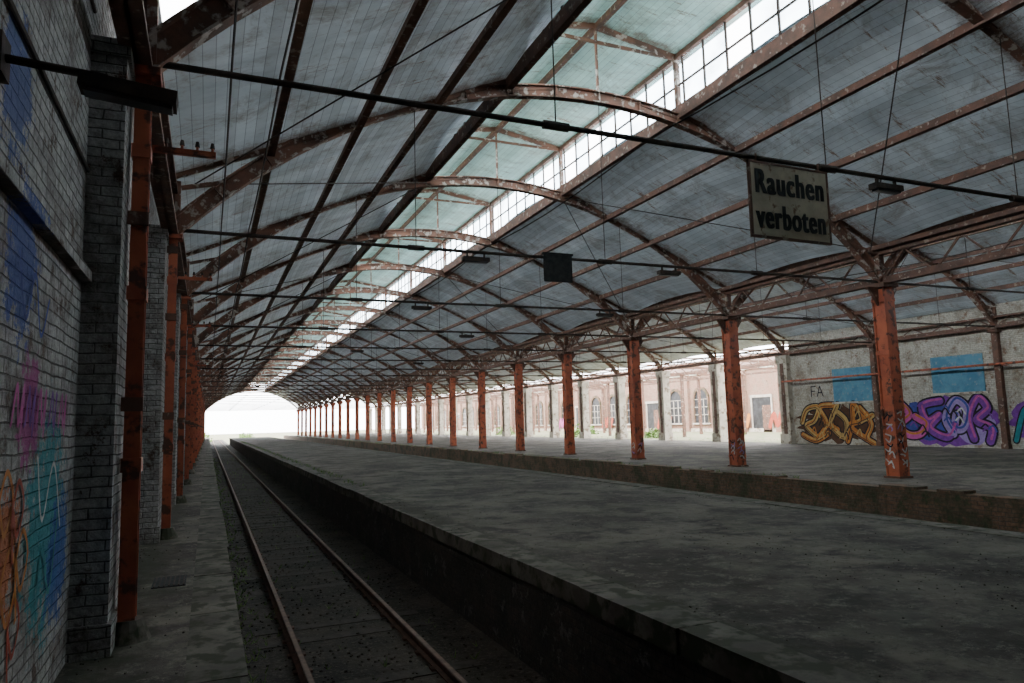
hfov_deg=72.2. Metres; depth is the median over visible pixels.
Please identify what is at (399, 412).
pillar
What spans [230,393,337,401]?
rod
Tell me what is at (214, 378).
rib
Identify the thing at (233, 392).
rod
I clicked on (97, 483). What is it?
brick pier
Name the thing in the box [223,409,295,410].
rod
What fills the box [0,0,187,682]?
wall
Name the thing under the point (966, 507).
kerb
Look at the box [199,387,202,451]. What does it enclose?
steel column
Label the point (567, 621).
platform
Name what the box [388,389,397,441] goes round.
steel column
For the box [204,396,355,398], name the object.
rod
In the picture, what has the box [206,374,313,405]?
rib
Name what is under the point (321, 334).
rod
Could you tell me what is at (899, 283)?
rod
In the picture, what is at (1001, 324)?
girder
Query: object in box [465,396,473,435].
pillar
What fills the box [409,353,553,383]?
rib
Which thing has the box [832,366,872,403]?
boarded window
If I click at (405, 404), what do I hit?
pillar
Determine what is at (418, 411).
pillar
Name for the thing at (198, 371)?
steel column
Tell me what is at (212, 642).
floor
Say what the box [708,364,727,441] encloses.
pillar
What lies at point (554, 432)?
pillar
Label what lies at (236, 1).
overhead cables
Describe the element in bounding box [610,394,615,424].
arched window
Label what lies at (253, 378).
rib
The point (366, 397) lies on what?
steel column
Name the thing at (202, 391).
steel column
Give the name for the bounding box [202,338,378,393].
rib
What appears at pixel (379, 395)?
steel column
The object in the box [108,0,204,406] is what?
girder
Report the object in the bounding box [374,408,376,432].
pillar
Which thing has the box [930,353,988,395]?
boarded window
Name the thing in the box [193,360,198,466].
steel column
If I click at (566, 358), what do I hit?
steel column
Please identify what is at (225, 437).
ground
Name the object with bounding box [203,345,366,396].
rib
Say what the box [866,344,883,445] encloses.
wall post
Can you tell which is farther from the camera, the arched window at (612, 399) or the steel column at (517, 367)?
the arched window at (612, 399)
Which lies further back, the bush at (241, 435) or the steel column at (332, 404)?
the bush at (241, 435)
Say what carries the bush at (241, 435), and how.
on the ground at (225, 437)
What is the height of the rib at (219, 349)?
5.670 m
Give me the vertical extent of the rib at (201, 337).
5.670 m
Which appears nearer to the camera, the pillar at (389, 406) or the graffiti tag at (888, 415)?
the graffiti tag at (888, 415)
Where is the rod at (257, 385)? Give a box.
[203,371,404,386]
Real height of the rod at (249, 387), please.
3.785 m
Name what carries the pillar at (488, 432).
on the floor at (971, 470)
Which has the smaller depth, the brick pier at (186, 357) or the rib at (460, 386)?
the brick pier at (186, 357)
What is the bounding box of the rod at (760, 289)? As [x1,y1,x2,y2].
[642,289,871,342]
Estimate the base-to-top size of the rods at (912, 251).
2.125 m
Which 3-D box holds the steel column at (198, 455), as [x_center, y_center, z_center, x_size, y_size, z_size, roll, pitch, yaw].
[-20.005,4.812,44.691,0.380,5.050,0.370,1,-7,-23]
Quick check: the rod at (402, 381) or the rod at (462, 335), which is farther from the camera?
the rod at (402, 381)
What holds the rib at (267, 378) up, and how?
on the steel column at (324, 405)
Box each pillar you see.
[369,408,372,432]
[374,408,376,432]
[382,407,385,432]
[389,406,390,433]
[397,405,401,433]
[405,404,406,433]
[415,402,420,433]
[437,399,444,434]
[456,398,457,434]
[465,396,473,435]
[485,394,490,435]
[501,391,510,435]
[523,388,533,436]
[548,385,559,437]
[577,381,590,437]
[613,377,627,438]
[655,371,673,440]
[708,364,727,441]
[775,355,795,443]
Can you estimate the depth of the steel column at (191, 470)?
28.11 m
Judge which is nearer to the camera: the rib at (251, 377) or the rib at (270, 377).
the rib at (251, 377)
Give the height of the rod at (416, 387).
3.305 m
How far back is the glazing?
19.90 m
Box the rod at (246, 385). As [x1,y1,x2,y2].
[221,385,365,395]
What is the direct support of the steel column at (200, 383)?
on the floor at (212, 642)
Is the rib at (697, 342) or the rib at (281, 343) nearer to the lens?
the rib at (697, 342)
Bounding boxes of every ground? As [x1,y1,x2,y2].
[205,428,414,443]
[350,430,781,442]
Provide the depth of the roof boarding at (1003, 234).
36.46 m
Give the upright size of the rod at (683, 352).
3.305 m
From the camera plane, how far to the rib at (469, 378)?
84.29 m
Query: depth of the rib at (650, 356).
51.44 m
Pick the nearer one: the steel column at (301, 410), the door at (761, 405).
the door at (761, 405)
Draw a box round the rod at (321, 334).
[203,334,425,381]
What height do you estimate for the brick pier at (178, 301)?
5.100 m
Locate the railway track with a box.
[212,440,492,682]
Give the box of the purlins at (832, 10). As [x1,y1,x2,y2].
[217,0,1023,401]
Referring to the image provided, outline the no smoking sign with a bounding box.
[746,153,831,245]
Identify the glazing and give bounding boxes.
[265,0,811,384]
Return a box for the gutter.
[299,205,1023,404]
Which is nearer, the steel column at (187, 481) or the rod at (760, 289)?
the steel column at (187, 481)
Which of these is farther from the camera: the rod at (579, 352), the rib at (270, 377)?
the rib at (270, 377)
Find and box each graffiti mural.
[797,400,876,444]
[903,393,999,446]
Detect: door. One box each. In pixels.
[458,413,459,429]
[575,406,578,428]
[645,401,658,430]
[750,394,773,431]
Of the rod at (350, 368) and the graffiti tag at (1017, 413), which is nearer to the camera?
the graffiti tag at (1017, 413)
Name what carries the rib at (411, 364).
on the steel column at (428, 385)
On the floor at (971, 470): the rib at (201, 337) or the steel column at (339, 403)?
the steel column at (339, 403)
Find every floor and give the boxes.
[53,438,248,682]
[288,433,1023,496]
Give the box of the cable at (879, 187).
[159,0,1023,202]
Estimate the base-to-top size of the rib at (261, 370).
5.669 m
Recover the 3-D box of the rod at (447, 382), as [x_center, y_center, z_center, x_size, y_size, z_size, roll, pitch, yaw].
[-2.642,2.446,65.740,14.110,3.305,0.110,1,-7,-23]
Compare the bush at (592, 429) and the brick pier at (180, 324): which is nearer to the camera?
the brick pier at (180, 324)
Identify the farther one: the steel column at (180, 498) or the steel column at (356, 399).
the steel column at (356, 399)
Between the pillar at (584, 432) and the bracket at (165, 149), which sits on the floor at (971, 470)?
the pillar at (584, 432)
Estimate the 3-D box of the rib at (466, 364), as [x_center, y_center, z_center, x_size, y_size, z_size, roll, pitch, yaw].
[-7.428,3.029,76.823,14.684,5.062,0.180,1,-7,-23]
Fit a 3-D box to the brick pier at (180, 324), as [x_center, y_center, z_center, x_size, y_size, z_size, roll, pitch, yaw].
[-10.687,2.043,22.637,0.300,5.100,0.940,1,-7,-23]
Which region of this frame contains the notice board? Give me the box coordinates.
[542,252,572,282]
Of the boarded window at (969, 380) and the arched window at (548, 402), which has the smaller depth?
the boarded window at (969, 380)
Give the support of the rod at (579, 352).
attached to the rib at (601, 357)
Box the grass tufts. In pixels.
[213,434,799,682]
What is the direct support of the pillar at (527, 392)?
on the floor at (971, 470)
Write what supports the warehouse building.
on the ground at (225, 437)
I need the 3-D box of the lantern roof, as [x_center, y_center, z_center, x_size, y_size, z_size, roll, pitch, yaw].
[-19.426,-0.906,65.170,5.000,0.400,158.180,1,-7,-23]
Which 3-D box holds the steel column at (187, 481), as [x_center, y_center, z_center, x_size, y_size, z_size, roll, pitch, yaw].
[-10.476,2.069,22.703,0.380,5.050,0.370,1,-7,-23]
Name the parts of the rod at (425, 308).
tie rod, strip lamp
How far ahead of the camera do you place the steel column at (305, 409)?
128.25 m
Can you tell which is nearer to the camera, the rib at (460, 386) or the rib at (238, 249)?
the rib at (238, 249)
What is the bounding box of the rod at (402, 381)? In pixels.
[351,381,440,398]
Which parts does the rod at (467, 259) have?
tie rod, strip lamp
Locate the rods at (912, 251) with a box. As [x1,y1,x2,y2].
[363,251,1022,400]
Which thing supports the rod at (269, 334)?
attached to the rib at (312, 322)
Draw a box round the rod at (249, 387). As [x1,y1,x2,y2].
[204,387,376,393]
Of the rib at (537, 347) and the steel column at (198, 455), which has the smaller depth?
the steel column at (198, 455)
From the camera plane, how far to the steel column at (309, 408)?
122.73 m
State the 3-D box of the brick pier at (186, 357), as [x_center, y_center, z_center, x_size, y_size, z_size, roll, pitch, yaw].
[-13.069,2.728,28.134,0.300,5.100,0.940,1,-7,-23]
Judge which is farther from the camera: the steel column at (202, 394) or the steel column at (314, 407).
the steel column at (314, 407)
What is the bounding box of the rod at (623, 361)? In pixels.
[525,343,712,363]
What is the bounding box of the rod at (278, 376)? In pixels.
[205,376,346,400]
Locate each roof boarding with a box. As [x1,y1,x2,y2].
[158,0,1023,401]
[303,201,1023,402]
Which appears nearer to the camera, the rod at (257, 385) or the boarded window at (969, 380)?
the boarded window at (969, 380)
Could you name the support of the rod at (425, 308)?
attached to the rib at (238, 249)
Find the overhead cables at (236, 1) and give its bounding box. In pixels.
[209,0,1023,406]
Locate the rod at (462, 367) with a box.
[398,367,525,388]
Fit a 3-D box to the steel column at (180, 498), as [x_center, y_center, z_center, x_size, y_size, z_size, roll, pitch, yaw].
[-8.094,1.384,17.206,0.380,5.050,0.370,1,-7,-23]
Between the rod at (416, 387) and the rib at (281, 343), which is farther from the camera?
the rod at (416, 387)
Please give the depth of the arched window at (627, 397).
90.88 m
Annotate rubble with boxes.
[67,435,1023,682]
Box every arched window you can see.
[462,407,466,426]
[494,404,499,425]
[535,400,543,425]
[548,402,549,425]
[561,400,563,425]
[590,396,601,424]
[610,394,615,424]
[626,394,629,424]
[670,389,681,424]
[692,387,711,423]
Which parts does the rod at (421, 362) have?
tie rod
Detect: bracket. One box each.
[152,138,215,159]
[178,272,211,280]
[187,321,210,326]
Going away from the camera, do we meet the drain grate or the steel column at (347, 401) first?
the drain grate
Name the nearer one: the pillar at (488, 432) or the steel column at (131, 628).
the steel column at (131, 628)
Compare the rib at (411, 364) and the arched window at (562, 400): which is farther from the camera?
the arched window at (562, 400)
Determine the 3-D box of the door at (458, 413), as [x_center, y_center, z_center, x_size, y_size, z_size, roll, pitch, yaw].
[-11.790,17.508,152.756,0.140,3.650,3.000,1,-7,-23]
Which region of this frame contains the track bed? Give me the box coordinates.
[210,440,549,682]
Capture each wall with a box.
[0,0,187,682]
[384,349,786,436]
[787,300,1023,448]
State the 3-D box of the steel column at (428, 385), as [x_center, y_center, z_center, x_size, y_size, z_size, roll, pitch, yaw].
[-6.731,5.805,56.934,1.100,5.080,0.560,1,-7,-23]
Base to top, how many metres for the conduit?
1.428 m
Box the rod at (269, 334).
[201,334,449,376]
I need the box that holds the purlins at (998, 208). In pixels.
[352,201,1023,399]
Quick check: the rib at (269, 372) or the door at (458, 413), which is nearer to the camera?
the rib at (269, 372)
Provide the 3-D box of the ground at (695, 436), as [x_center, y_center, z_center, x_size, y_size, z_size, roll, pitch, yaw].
[-1.077,14.264,104.709,18.600,1.250,155.000,1,-7,-23]
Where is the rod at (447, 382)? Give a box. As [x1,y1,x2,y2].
[446,382,550,384]
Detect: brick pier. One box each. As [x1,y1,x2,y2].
[65,34,135,662]
[139,224,168,543]
[161,290,180,505]
[176,324,187,485]
[184,357,186,467]
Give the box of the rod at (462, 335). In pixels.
[194,251,628,337]
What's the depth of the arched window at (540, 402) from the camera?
114.85 m
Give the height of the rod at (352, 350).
3.950 m
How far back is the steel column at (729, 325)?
23.86 m
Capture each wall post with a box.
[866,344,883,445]
[987,328,1012,448]
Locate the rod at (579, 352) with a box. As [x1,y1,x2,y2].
[459,352,616,375]
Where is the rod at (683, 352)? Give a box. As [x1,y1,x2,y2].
[572,317,780,354]
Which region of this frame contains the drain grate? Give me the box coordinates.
[151,574,186,588]
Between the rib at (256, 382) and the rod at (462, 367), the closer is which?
the rod at (462, 367)
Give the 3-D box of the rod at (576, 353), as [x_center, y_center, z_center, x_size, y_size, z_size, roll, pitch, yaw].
[4.505,0.390,49.249,14.110,3.305,0.110,1,-7,-23]
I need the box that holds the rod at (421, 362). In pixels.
[200,333,514,364]
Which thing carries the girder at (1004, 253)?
on the steel column at (305, 409)
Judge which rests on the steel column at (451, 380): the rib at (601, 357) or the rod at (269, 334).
the rib at (601, 357)
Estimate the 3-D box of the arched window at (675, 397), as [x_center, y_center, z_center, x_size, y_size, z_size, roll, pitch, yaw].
[19.023,7.572,81.564,0.250,4.149,2.900,1,-7,-23]
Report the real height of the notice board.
0.630 m
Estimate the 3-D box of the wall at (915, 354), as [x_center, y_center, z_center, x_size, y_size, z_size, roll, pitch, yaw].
[24.724,0.351,20.922,0.430,6.130,42.910,1,-7,-23]
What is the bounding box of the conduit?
[6,0,149,212]
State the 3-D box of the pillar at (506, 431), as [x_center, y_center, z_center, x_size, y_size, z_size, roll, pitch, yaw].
[-0.701,8.148,79.100,0.720,5.050,0.840,1,-7,-23]
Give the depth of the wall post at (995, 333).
29.50 m
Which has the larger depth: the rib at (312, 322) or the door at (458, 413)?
the door at (458, 413)
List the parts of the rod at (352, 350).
tie rod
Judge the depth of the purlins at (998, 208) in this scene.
31.88 m
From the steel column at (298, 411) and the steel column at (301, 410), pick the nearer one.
the steel column at (301, 410)
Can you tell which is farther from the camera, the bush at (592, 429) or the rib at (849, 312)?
the bush at (592, 429)
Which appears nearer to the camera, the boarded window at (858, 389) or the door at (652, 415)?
the boarded window at (858, 389)
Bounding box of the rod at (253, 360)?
[233,360,390,389]
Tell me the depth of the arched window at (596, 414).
98.38 m
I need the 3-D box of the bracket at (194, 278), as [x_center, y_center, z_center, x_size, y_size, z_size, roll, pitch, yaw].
[-5.431,-1.120,12.036,0.535,0.140,0.060,1,-7,-23]
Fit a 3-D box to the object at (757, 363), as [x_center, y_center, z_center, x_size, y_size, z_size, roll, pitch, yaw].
[2.009,8.809,90.114,12.718,6.250,126.850,1,-7,-23]
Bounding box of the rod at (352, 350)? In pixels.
[197,299,562,352]
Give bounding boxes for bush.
[238,433,252,437]
[495,426,514,434]
[574,423,599,433]
[574,428,579,436]
[644,428,658,437]
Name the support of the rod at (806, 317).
attached to the rib at (985, 310)
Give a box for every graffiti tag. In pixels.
[0,247,66,682]
[559,411,780,428]
[632,411,907,468]
[811,386,822,396]
[1009,401,1023,443]
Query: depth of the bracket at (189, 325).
17.51 m
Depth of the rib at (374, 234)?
26.68 m
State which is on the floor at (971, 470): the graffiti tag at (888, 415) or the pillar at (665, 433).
the pillar at (665, 433)
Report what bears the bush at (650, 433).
on the ground at (695, 436)
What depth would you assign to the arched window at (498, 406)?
131.58 m
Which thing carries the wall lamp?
attached to the wall at (43, 173)
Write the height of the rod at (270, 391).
3.785 m
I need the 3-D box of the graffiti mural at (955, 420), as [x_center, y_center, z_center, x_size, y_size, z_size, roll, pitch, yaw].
[19.657,3.596,31.934,0.032,2.392,5.090,1,-7,-23]
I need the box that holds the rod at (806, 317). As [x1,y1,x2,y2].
[741,274,993,326]
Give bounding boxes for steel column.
[114,64,162,646]
[160,233,182,539]
[176,295,190,503]
[184,328,194,484]
[189,347,196,473]
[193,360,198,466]
[195,370,199,460]
[197,377,200,456]
[198,383,201,453]
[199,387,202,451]
[200,391,202,449]
[201,394,202,447]
[296,410,299,434]
[299,409,303,435]
[303,408,307,435]
[308,407,312,435]
[313,406,317,436]
[317,405,322,436]
[323,404,329,436]
[329,402,335,437]
[336,401,343,437]
[344,399,351,438]
[353,397,360,439]
[363,395,371,439]
[374,392,383,440]
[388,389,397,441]
[404,386,414,442]
[422,382,434,444]
[445,376,458,445]
[474,370,488,448]
[509,362,525,450]
[557,352,576,454]
[622,337,645,459]
[716,316,748,466]
[865,282,912,478]
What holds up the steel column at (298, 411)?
on the floor at (971, 470)
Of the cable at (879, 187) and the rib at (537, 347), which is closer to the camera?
the cable at (879, 187)
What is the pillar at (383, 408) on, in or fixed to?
on the floor at (971, 470)
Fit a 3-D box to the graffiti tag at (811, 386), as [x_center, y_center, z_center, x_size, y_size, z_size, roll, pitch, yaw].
[16.800,2.749,38.640,0.005,0.608,0.860,1,-7,-23]
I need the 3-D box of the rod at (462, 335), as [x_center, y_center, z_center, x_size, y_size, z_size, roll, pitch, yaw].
[-2.770,-2.120,26.566,16.810,3.950,0.140,1,-7,-23]
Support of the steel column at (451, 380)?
on the floor at (971, 470)
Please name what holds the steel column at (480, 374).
on the floor at (971, 470)
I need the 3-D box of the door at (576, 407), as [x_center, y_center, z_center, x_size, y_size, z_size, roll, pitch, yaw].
[10.016,11.231,102.436,0.140,3.650,3.000,1,-7,-23]
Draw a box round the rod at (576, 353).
[487,353,627,370]
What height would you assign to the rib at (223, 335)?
5.670 m
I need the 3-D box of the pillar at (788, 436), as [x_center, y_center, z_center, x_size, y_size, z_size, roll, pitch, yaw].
[15.974,3.348,40.621,0.720,5.050,0.840,1,-7,-23]
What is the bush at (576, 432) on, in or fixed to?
on the ground at (695, 436)
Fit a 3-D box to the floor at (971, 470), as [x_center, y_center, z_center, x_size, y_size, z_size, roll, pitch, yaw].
[-5.701,10.487,70.245,17.180,1.299,165.180,1,-7,-23]
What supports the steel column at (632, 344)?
on the floor at (971, 470)
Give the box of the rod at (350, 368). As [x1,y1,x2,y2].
[201,310,478,369]
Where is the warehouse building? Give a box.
[421,351,781,431]
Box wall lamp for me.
[0,29,178,115]
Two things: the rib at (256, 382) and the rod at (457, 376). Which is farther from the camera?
the rib at (256, 382)
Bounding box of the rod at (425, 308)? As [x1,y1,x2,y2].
[190,188,724,316]
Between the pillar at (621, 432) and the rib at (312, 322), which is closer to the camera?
the rib at (312, 322)
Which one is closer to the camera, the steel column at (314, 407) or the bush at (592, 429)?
the bush at (592, 429)
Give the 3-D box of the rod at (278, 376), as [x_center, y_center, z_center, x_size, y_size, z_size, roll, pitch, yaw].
[-28.976,5.340,87.041,16.810,3.785,0.110,1,-7,-23]
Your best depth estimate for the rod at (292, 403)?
102.75 m
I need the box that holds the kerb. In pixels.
[283,435,1023,532]
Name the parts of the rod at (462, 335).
tie rod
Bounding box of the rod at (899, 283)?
[896,237,1023,293]
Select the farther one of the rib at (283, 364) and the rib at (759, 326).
the rib at (283, 364)
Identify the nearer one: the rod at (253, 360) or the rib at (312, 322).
the rib at (312, 322)
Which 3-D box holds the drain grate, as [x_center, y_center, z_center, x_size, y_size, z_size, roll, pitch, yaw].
[-3.970,2.779,8.135,0.350,0.017,0.600,1,-7,-23]
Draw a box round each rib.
[146,0,1023,72]
[175,22,884,283]
[185,127,730,316]
[191,189,633,336]
[194,237,566,351]
[196,258,517,361]
[198,280,480,369]
[199,297,451,376]
[201,311,428,382]
[201,324,408,386]
[202,330,392,390]
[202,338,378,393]
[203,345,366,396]
[203,351,356,398]
[204,357,347,400]
[204,360,339,402]
[204,367,325,405]
[205,363,332,402]
[205,371,320,405]
[205,377,309,408]
[205,378,305,409]
[205,380,301,410]
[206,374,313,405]
[210,382,297,407]
[340,378,440,398]
[347,376,448,397]
[356,372,468,395]
[366,368,486,393]
[378,363,504,390]
[392,358,527,387]
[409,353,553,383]
[427,346,582,380]
[450,337,619,376]
[479,328,662,369]
[516,315,716,361]
[564,300,785,355]
[630,278,874,341]
[726,249,997,328]
[879,235,911,281]
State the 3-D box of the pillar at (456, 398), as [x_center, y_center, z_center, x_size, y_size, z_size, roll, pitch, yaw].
[-7.847,10.205,95.590,0.720,5.050,0.840,1,-7,-23]
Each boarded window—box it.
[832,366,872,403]
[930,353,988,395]
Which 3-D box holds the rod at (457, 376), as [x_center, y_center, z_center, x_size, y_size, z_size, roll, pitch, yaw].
[-9.788,4.503,82.231,14.110,3.305,0.110,1,-7,-23]
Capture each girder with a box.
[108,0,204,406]
[298,214,1023,409]
[370,311,1023,407]
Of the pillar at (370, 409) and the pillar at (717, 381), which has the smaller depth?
the pillar at (717, 381)
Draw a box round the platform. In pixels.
[229,437,1023,682]
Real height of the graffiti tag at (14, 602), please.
2.380 m
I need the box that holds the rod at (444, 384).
[384,384,503,391]
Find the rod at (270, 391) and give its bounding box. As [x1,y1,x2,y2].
[205,391,302,403]
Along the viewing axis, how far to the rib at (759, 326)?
40.44 m
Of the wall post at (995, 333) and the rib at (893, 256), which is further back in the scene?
the wall post at (995, 333)
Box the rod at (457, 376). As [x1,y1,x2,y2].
[370,376,460,394]
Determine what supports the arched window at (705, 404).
attached to the warehouse building
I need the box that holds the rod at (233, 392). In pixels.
[205,392,313,407]
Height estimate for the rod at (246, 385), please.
3.785 m
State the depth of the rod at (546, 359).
60.06 m
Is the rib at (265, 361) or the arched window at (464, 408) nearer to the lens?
the rib at (265, 361)
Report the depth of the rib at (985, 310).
29.34 m
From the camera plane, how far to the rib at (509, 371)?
73.11 m
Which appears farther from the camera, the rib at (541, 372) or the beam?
the rib at (541, 372)
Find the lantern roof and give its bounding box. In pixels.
[259,0,762,382]
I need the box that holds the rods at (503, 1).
[194,0,907,404]
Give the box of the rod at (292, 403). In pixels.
[227,403,320,404]
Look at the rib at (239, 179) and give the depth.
15.12 m
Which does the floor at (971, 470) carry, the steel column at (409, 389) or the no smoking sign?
the steel column at (409, 389)
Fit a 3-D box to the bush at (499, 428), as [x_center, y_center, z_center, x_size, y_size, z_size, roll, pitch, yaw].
[-0.953,11.683,91.383,2.855,1.526,2.787,1,-7,-23]
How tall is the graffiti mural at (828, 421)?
2.416 m
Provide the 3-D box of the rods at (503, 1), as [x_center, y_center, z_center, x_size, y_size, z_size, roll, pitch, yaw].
[-19.457,2.250,65.092,16.470,2.731,156.800,1,-7,-23]
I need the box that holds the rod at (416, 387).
[374,387,417,399]
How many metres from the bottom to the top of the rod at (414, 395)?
3.305 m
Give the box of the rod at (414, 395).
[361,395,460,396]
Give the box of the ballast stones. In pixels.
[213,458,537,682]
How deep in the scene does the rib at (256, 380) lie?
131.48 m
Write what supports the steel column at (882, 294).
on the floor at (971, 470)
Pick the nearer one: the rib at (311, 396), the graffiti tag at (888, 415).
the graffiti tag at (888, 415)
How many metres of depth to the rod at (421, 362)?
37.24 m
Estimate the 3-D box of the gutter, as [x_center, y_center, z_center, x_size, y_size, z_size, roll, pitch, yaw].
[-11.475,3.645,68.048,0.400,0.120,158.180,1,-7,-23]
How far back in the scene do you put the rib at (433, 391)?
101.08 m
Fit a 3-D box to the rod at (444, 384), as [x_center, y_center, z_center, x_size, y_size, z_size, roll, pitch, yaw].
[-7.406,3.818,76.734,14.110,3.305,0.110,1,-7,-23]
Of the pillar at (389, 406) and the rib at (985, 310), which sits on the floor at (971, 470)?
the pillar at (389, 406)
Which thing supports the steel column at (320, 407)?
on the floor at (971, 470)
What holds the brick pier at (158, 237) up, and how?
on the floor at (212, 642)
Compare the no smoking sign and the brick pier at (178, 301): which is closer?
the no smoking sign
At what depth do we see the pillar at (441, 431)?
100.81 m
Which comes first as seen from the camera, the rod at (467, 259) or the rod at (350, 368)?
the rod at (467, 259)
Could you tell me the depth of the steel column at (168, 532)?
11.63 m
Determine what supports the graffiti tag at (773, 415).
attached to the warehouse building
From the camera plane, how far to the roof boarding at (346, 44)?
15.70 m
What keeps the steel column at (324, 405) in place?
on the floor at (971, 470)
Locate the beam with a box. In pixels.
[781,361,1023,381]
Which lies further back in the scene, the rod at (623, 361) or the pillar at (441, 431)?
the pillar at (441, 431)
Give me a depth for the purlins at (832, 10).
16.17 m
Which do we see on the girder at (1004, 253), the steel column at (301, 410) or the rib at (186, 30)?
the rib at (186, 30)
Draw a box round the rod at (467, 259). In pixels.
[183,104,877,282]
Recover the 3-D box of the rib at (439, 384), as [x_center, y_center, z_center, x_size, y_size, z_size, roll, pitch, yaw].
[-14.575,5.085,93.313,14.684,5.062,0.180,1,-7,-23]
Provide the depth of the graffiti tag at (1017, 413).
29.00 m
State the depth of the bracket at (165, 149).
6.52 m
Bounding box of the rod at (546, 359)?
[436,359,580,380]

